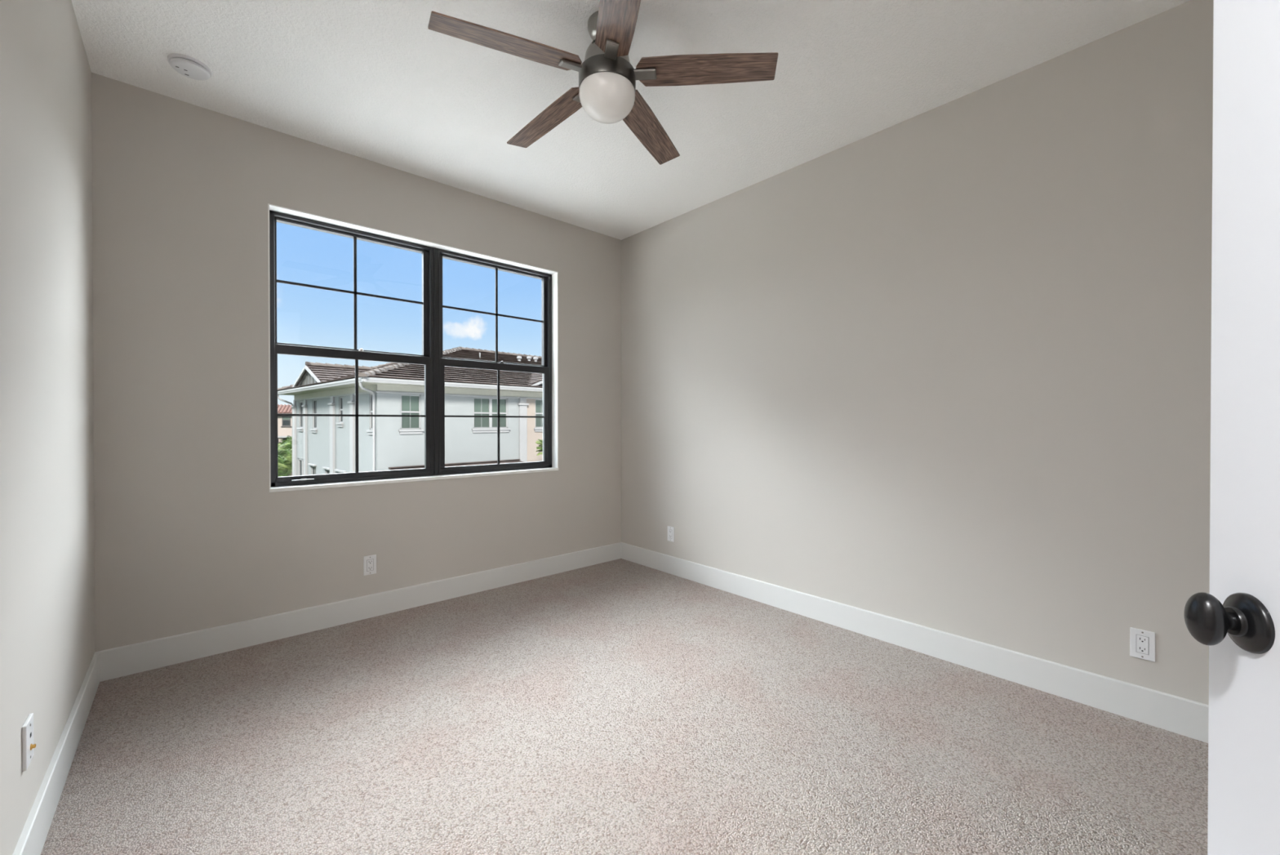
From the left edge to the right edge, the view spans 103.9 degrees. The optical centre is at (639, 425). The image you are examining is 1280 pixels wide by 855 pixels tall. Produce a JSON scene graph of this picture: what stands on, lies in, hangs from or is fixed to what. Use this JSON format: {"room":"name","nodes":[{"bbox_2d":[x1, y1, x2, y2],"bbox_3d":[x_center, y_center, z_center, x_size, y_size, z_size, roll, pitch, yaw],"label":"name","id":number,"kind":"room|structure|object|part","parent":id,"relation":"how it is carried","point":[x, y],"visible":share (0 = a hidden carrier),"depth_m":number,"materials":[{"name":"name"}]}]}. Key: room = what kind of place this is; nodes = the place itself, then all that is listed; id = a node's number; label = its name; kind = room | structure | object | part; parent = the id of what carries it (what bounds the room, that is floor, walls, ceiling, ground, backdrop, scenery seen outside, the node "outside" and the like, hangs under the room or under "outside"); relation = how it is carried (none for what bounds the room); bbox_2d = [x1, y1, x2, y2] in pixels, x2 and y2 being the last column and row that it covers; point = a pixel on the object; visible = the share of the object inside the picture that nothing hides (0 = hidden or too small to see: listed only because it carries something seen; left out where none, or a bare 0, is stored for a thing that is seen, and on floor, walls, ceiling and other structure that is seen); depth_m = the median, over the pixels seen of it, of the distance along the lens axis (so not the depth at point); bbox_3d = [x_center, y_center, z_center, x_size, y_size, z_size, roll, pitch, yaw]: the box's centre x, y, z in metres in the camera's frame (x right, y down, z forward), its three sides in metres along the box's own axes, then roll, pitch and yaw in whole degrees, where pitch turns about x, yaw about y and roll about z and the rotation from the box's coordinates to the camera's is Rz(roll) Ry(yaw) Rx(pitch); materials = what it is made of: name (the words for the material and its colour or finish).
{"room":"empty bedroom","nodes":[
{"label":"empty bedroom","id":0,"kind":"room"},
{"bbox_2d":[0,0,95,854],"bbox_3d":[-1.686,-0.206,1.306,0.120,2.743,2.450,0,0,-42],"label":"wall","id":1,"kind":"structure","parent":0,"point":[47,645],"depth_m":1.46,"materials":[{"name":"grey paint"}]},
{"bbox_2d":[22,712,35,771],"bbox_3d":[-1.589,0.823,1.307,0.016,0.114,0.080,0,0,-42],"label":"cable plate","id":2,"kind":"object","parent":1,"relation":"attached to","point":[28,745],"visible":1,"depth_m":1.29,"materials":[{"name":"white plastic"}]},
{"bbox_2d":[13,651,99,854],"bbox_3d":[-1.636,1.097,1.359,0.015,0.135,2.450,0,0,-42],"label":"baseboard","id":3,"kind":"structure","parent":1,"relation":"attached to","point":[32,839],"depth_m":1.55,"materials":[{"name":"white wood"}]},
{"bbox_2d":[91,71,621,651],"bbox_3d":[-1.385,-0.219,3.373,3.335,2.743,0.220,0,0,-42],"label":"wall","id":4,"kind":"structure","parent":0,"point":[191,535],"depth_m":2.61,"materials":[{"name":"grey paint"}]},
{"bbox_2d":[99,542,621,681],"bbox_3d":[-1.306,1.086,3.294,3.065,0.135,0.015,0,0,-42],"label":"baseboard","id":5,"kind":"structure","parent":4,"relation":"attached to","point":[120,661],"depth_m":2.83,"materials":[{"name":"white"}]},
{"bbox_2d":[363,554,376,575],"bbox_3d":[-1.623,0.841,3.013,0.070,0.114,0.008,0,0,-42],"label":"power outlet","id":6,"kind":"object","parent":4,"relation":"attached to","point":[369,562],"visible":1,"depth_m":3.01,"materials":[{"name":"white plastic"}]},
{"bbox_2d":[366,559,373,571],"bbox_3d":[-1.622,0.841,3.011,0.036,0.069,0.001,0,0,-42],"label":"receptacle","id":7,"kind":"object","parent":6,"relation":"attached to","point":[370,562],"depth_m":3.01,"materials":[{"name":"white plastic"}]},
{"bbox_2d":[267,203,558,492],"bbox_3d":[-1.384,-0.416,3.369,1.818,1.545,0.226,0,0,-42],"label":"window","id":8,"kind":"structure","parent":4,"relation":"in","point":[433,253],"depth_m":3.33,"materials":[{"name":"black metal"}]},
{"bbox_3d":[-1.917,0.318,2.848,0.127,0.017,0.020,0,0,-42],"label":"lift handle","id":9,"kind":"part","parent":8,"relation":"part of","materials":[{"name":"black metal"}]},
{"bbox_3d":[-1.732,-0.797,3.075,0.841,0.738,0.034,0,0,-42],"label":"sash","id":10,"kind":"part","parent":8,"relation":"part of","materials":[{"name":"black metal"}]},
{"bbox_3d":[-1.713,-0.068,3.058,0.841,0.768,0.026,0,0,-42],"label":"sash","id":11,"kind":"part","parent":8,"relation":"part of","materials":[{"name":"black metal"}]},
{"bbox_3d":[-1.367,0.346,3.355,1.818,0.020,0.176,0,0,-42],"label":"sill","id":12,"kind":"part","parent":8,"relation":"part of","materials":[{"name":"white stone"}]},
{"bbox_3d":[-1.058,-0.801,3.682,0.844,0.738,0.034,0,0,-42],"label":"sash","id":13,"kind":"part","parent":8,"relation":"part of","materials":[{"name":"clear glass"}]},
{"bbox_3d":[-1.039,-0.071,3.665,0.844,0.768,0.026,0,0,-42],"label":"sash","id":14,"kind":"part","parent":8,"relation":"part of","materials":[{"name":"black metal"}]},
{"bbox_2d":[40,558,1208,854],"bbox_3d":[-0.202,1.229,0.747,5.125,0.120,5.720,0,0,-42],"label":"floor","id":15,"kind":"structure","parent":0,"point":[620,706],"depth_m":1.81,"materials":[{"name":"beige carpet"}]},
{"bbox_2d":[1183,0,1279,854],"bbox_3d":[0.630,-0.049,0.251,0.144,2.418,0.770,0,0,14],"label":"door","id":16,"kind":"structure","parent":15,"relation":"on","point":[1238,620],"depth_m":0.57,"materials":[{"name":"white paint"}]},
{"bbox_3d":[0.661,0.225,0.581,0.040,0.060,0.041,0,0,18],"label":"knob","id":17,"kind":"part","parent":16,"relation":"part of","materials":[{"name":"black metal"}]},
{"bbox_2d":[71,0,1190,239],"bbox_3d":[-0.202,-1.634,0.729,5.125,0.120,5.720,0,0,-42],"label":"ceiling","id":18,"kind":"structure","parent":0,"point":[366,79],"depth_m":2.25,"materials":[{"name":"white paint"}]},
{"bbox_2d":[167,53,212,80],"bbox_3d":[-1.981,-1.570,2.206,0.146,0.026,0.146,0,0,-42],"label":"smoke detector","id":19,"kind":"object","parent":18,"relation":"attached to","point":[188,66],"visible":1,"depth_m":2.19,"materials":[{"name":"white plastic"}]},
{"bbox_2d":[427,0,777,164],"bbox_3d":[-0.162,-1.399,2.003,1.267,0.367,1.234,0,0,-42],"label":"ceiling fan","id":20,"kind":"object","parent":18,"relation":"hanging from","point":[606,91],"visible":1,"depth_m":1.91,"materials":[{"name":"brown wood"}]},
{"bbox_3d":[-0.469,-1.370,1.802,0.534,0.006,0.131,-4,14,-28],"label":"blade","id":21,"kind":"part","parent":20,"relation":"part of","materials":[{"name":"brown wood"}]},
{"bbox_3d":[-0.408,-1.373,2.249,0.534,0.006,0.131,-4,9,44],"label":"blade","id":22,"kind":"part","parent":20,"relation":"part of","materials":[{"name":"brown wood"}]},
{"bbox_3d":[-0.253,-1.374,1.919,0.110,0.010,0.045,-4,14,-28],"label":"blade arm","id":23,"kind":"part","parent":20,"relation":"part of","materials":[{"name":"silver metal"}]},
{"bbox_3d":[-0.230,-1.375,2.081,0.110,0.010,0.045,-4,9,44],"label":"blade arm","id":24,"kind":"part","parent":20,"relation":"part of","materials":[{"name":"silver metal"}]},
{"bbox_3d":[-0.130,-1.271,1.984,0.221,0.112,0.221,0,0,-42],"label":"lamp globe","id":25,"kind":"part","parent":20,"relation":"part of","materials":[{"name":"white glass"}]},
{"bbox_3d":[-0.106,-1.374,1.846,0.045,0.010,0.110,12,1,-11],"label":"blade arm","id":26,"kind":"part","parent":20,"relation":"part of","materials":[{"name":"silver metal"}]},
{"bbox_3d":[-0.061,-1.369,1.605,0.131,0.006,0.534,12,1,-11],"label":"blade","id":27,"kind":"part","parent":20,"relation":"part of","materials":[{"name":"brown wood"}]},
{"bbox_3d":[0.008,-1.374,1.963,0.110,0.010,0.045,3,-11,8],"label":"blade arm","id":28,"kind":"part","parent":20,"relation":"part of","materials":[{"name":"silver metal"}]},
{"bbox_3d":[0.037,-1.373,2.330,0.131,0.006,0.534,-13,-8,25],"label":"blade","id":29,"kind":"part","parent":20,"relation":"part of","materials":[{"name":"brown wood"}]},
{"bbox_3d":[0.251,-1.371,1.932,0.534,0.006,0.131,3,-11,8],"label":"blade","id":30,"kind":"part","parent":20,"relation":"part of","materials":[{"name":"brown wood"}]},
{"bbox_2d":[621,0,1213,704],"bbox_3d":[1.724,-0.212,2.324,0.120,2.743,5.500,0,0,-42],"label":"wall","id":31,"kind":"structure","parent":0,"point":[945,367],"depth_m":2.39,"materials":[{"name":"grey paint"}]},
{"bbox_2d":[667,525,674,542],"bbox_3d":[0.238,0.843,3.885,0.008,0.114,0.070,0,0,-42],"label":"power outlet","id":32,"kind":"object","parent":31,"relation":"attached to","point":[670,529],"visible":1,"depth_m":3.88,"materials":[{"name":"white plastic"}]},
{"bbox_2d":[668,528,671,538],"bbox_3d":[0.236,0.843,3.884,0.004,0.069,0.036,0,0,-42],"label":"receptacle","id":33,"kind":"object","parent":32,"relation":"attached to","point":[669,530],"depth_m":3.88,"materials":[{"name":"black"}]},
{"bbox_2d":[620,542,1208,742],"bbox_3d":[1.105,1.088,2.919,0.015,0.135,3.800,0,0,-42],"label":"baseboard","id":34,"kind":"structure","parent":31,"relation":"attached to","point":[1188,717],"depth_m":2.38,"materials":[{"name":"white"}]},
{"bbox_2d":[1129,626,1155,662],"bbox_3d":[1.969,0.859,1.963,0.008,0.114,0.070,0,0,-42],"label":"power outlet","id":35,"kind":"object","parent":31,"relation":"attached to","point":[1142,642],"visible":1,"depth_m":1.96,"materials":[{"name":"white plastic"}]},
{"bbox_2d":[1136,634,1149,654],"bbox_3d":[1.968,0.859,1.962,0.001,0.069,0.036,0,0,-42],"label":"receptacle","id":36,"kind":"object","parent":35,"relation":"attached to","point":[1142,640],"depth_m":1.96,"materials":[{"name":"white plastic"}]},
{"label":"outside","id":37,"kind":"structure","parent":0,"visible":0},
{"bbox_3d":[-43.851,4.091,70.651,190.000,0.300,123.000,0,0,-42],"label":"lawn","id":38,"kind":"structure","parent":37,"visible":0},
{"bbox_2d":[277,441,291,459],"bbox_3d":[-24.322,2.538,32.856,3.528,3.336,3.681,0,0,-42],"label":"areca palm","id":39,"kind":"object","parent":38,"relation":"on","point":[284,451],"visible":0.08,"depth_m":33.29,"materials":[{"name":"green plant"}]},
{"bbox_2d":[277,404,292,448],"bbox_3d":[-51.535,0.438,74.470,12.200,6.960,10.300,0,0,-28],"label":"house","id":40,"kind":"structure","parent":38,"relation":"on","point":[284,422],"depth_m":70.36,"materials":[{"name":"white paint"}]},
{"bbox_3d":[-49.669,-0.337,70.361,0.800,0.680,0.040,0,0,-28],"label":"pane","id":41,"kind":"part","parent":40,"relation":"part of","materials":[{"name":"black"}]},
{"bbox_2d":[277,450,292,476],"bbox_3d":[-21.090,2.763,30.127,3.770,2.920,3.299,0,0,-42],"label":"areca palm","id":42,"kind":"object","parent":38,"relation":"on","point":[284,466],"visible":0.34,"depth_m":29.64,"materials":[{"name":"green plant"}]},
{"bbox_2d":[278,435,292,475],"bbox_3d":[-26.118,2.456,37.737,3.532,3.438,3.354,0,0,-42],"label":"areca palm","id":43,"kind":"object","parent":38,"relation":"on","point":[290,445],"visible":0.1,"depth_m":37.10,"materials":[{"name":"green plant"}]},
{"bbox_2d":[277,346,542,475],"bbox_3d":[-6.163,-0.307,32.311,15.098,8.966,25.903,0,0,42],"label":"neighbouring house","id":44,"kind":"structure","parent":38,"relation":"on","point":[322,445],"depth_m":23.25,"materials":[{"name":"white paint"}]},
{"bbox_3d":[-18.510,0.246,27.358,0.980,0.200,0.190,0,0,42],"label":"window sill","id":45,"kind":"part","parent":44,"relation":"part of","materials":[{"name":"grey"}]},
{"bbox_3d":[-18.414,3.016,27.436,1.500,2.300,0.030,0,0,42],"label":"pane","id":46,"kind":"part","parent":44,"relation":"part of","materials":[{"name":"black"}]},
{"bbox_3d":[-18.461,-0.239,27.409,0.710,0.680,0.015,0,0,42],"label":"pane","id":47,"kind":"part","parent":44,"relation":"part of","materials":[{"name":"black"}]},
{"bbox_3d":[-15.960,-2.395,24.263,4.720,0.960,0.085,0,0,42],"label":"gable panel","id":48,"kind":"part","parent":44,"relation":"part of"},
{"bbox_3d":[-16.667,0.286,25.670,0.920,0.200,0.190,0,0,42],"label":"window sill","id":49,"kind":"part","parent":44,"relation":"part of","materials":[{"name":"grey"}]},
{"bbox_3d":[-16.618,-0.209,25.720,0.650,0.700,0.015,0,0,43],"label":"pane","id":50,"kind":"part","parent":44,"relation":"part of","materials":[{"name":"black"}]},
{"bbox_3d":[-16.611,-0.909,25.723,0.650,0.700,0.015,0,0,42],"label":"pane","id":51,"kind":"part","parent":44,"relation":"part of","materials":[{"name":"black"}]},
{"bbox_2d":[333,469,346,472],"bbox_3d":[-13.679,2.103,22.903,1.340,0.100,0.150,0,0,42],"label":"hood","id":52,"kind":"object","parent":44,"relation":"attached to","point":[336,470],"depth_m":22.82,"materials":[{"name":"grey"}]},
{"bbox_3d":[-13.706,-0.017,22.956,0.730,0.200,0.190,0,0,42],"label":"window sill","id":53,"kind":"part","parent":44,"relation":"part of","materials":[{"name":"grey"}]},
{"bbox_3d":[-13.657,-0.437,23.007,0.460,0.550,0.015,0,0,42],"label":"pane","id":54,"kind":"part","parent":44,"relation":"part of","materials":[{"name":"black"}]},
{"bbox_3d":[-10.923,0.288,20.408,0.700,0.200,0.190,0,0,42],"label":"window sill","id":55,"kind":"part","parent":44,"relation":"part of","materials":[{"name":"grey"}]},
{"bbox_3d":[-9.650,-0.213,21.035,0.015,0.685,0.750,0,0,43],"label":"pane","id":56,"kind":"part","parent":44,"relation":"part of","materials":[{"name":"grey"}]},
{"bbox_3d":[-9.657,-0.898,21.038,0.015,0.685,0.750,0,0,42],"label":"pane","id":57,"kind":"part","parent":44,"relation":"part of","materials":[{"name":"grey"}]},
{"bbox_2d":[409,395,410,427],"bbox_3d":[-9.646,-0.555,21.030,0.020,1.350,0.018,0,0,42],"label":"grille","id":58,"kind":"object","parent":44,"relation":"attached to","point":[410,396],"depth_m":21.02,"materials":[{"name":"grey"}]},
{"bbox_3d":[-9.596,0.275,20.989,0.190,0.200,1.020,0,0,42],"label":"window sill","id":59,"kind":"part","parent":44,"relation":"part of","materials":[{"name":"grey"}]},
{"bbox_3d":[-6.837,-1.413,32.881,12.140,0.070,24.060,0,0,42],"label":"frieze moulding","id":60,"kind":"part","parent":44,"relation":"part of","materials":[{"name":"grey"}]},
{"bbox_3d":[-7.429,-0.235,23.459,0.015,0.680,0.805,0,0,42],"label":"pane","id":61,"kind":"part","parent":44,"relation":"part of","materials":[{"name":"grey"}]},
{"bbox_3d":[-7.437,-0.915,23.462,0.015,0.680,0.805,0,0,42],"label":"pane","id":62,"kind":"part","parent":44,"relation":"part of","materials":[{"name":"grey"}]},
{"bbox_3d":[-7.063,0.248,23.755,0.190,0.200,2.000,0,0,42],"label":"window sill","id":63,"kind":"part","parent":44,"relation":"part of","materials":[{"name":"grey"}]},
{"bbox_3d":[-6.804,-0.239,24.142,0.015,0.680,0.805,0,0,42],"label":"pane","id":64,"kind":"part","parent":44,"relation":"part of","materials":[{"name":"grey"}]},
{"bbox_3d":[-6.812,-0.919,24.144,0.015,0.680,0.805,0,0,42],"label":"pane","id":65,"kind":"part","parent":44,"relation":"part of","materials":[{"name":"grey"}]},
{"bbox_2d":[516,355,521,360],"bbox_3d":[-7.576,-4.149,31.466,0.300,0.390,0.300,0,0,42],"label":"roof vent","id":66,"kind":"object","parent":44,"relation":"attached to","point":[519,357],"depth_m":31.38,"materials":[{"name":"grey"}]},
{"bbox_3d":[-4.753,0.233,26.276,0.190,0.200,1.980,0,0,42],"label":"window sill","id":67,"kind":"part","parent":44,"relation":"part of","materials":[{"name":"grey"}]},
{"bbox_3d":[-5.116,-0.258,25.985,0.015,0.695,0.795,0,0,43],"label":"pane","id":68,"kind":"part","parent":44,"relation":"part of","materials":[{"name":"grey"}]},
{"bbox_3d":[-5.123,-0.953,25.987,0.015,0.695,0.795,0,0,42],"label":"pane","id":69,"kind":"part","parent":44,"relation":"part of","materials":[{"name":"grey"}]},
{"bbox_2d":[541,400,542,426],"bbox_3d":[-5.112,-0.606,25.979,0.020,1.370,0.018,0,0,42],"label":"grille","id":70,"kind":"object","parent":44,"relation":"attached to","point":[541,400],"depth_m":25.98,"materials":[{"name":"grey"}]},
{"bbox_2d":[535,439,542,455],"bbox_3d":[-4.175,2.429,24.190,1.894,3.633,1.975,0,0,-42],"label":"fan palm","id":71,"kind":"object","parent":38,"relation":"on","point":[540,442],"visible":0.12,"depth_m":23.90,"materials":[{"name":"green plant"}]}
]}

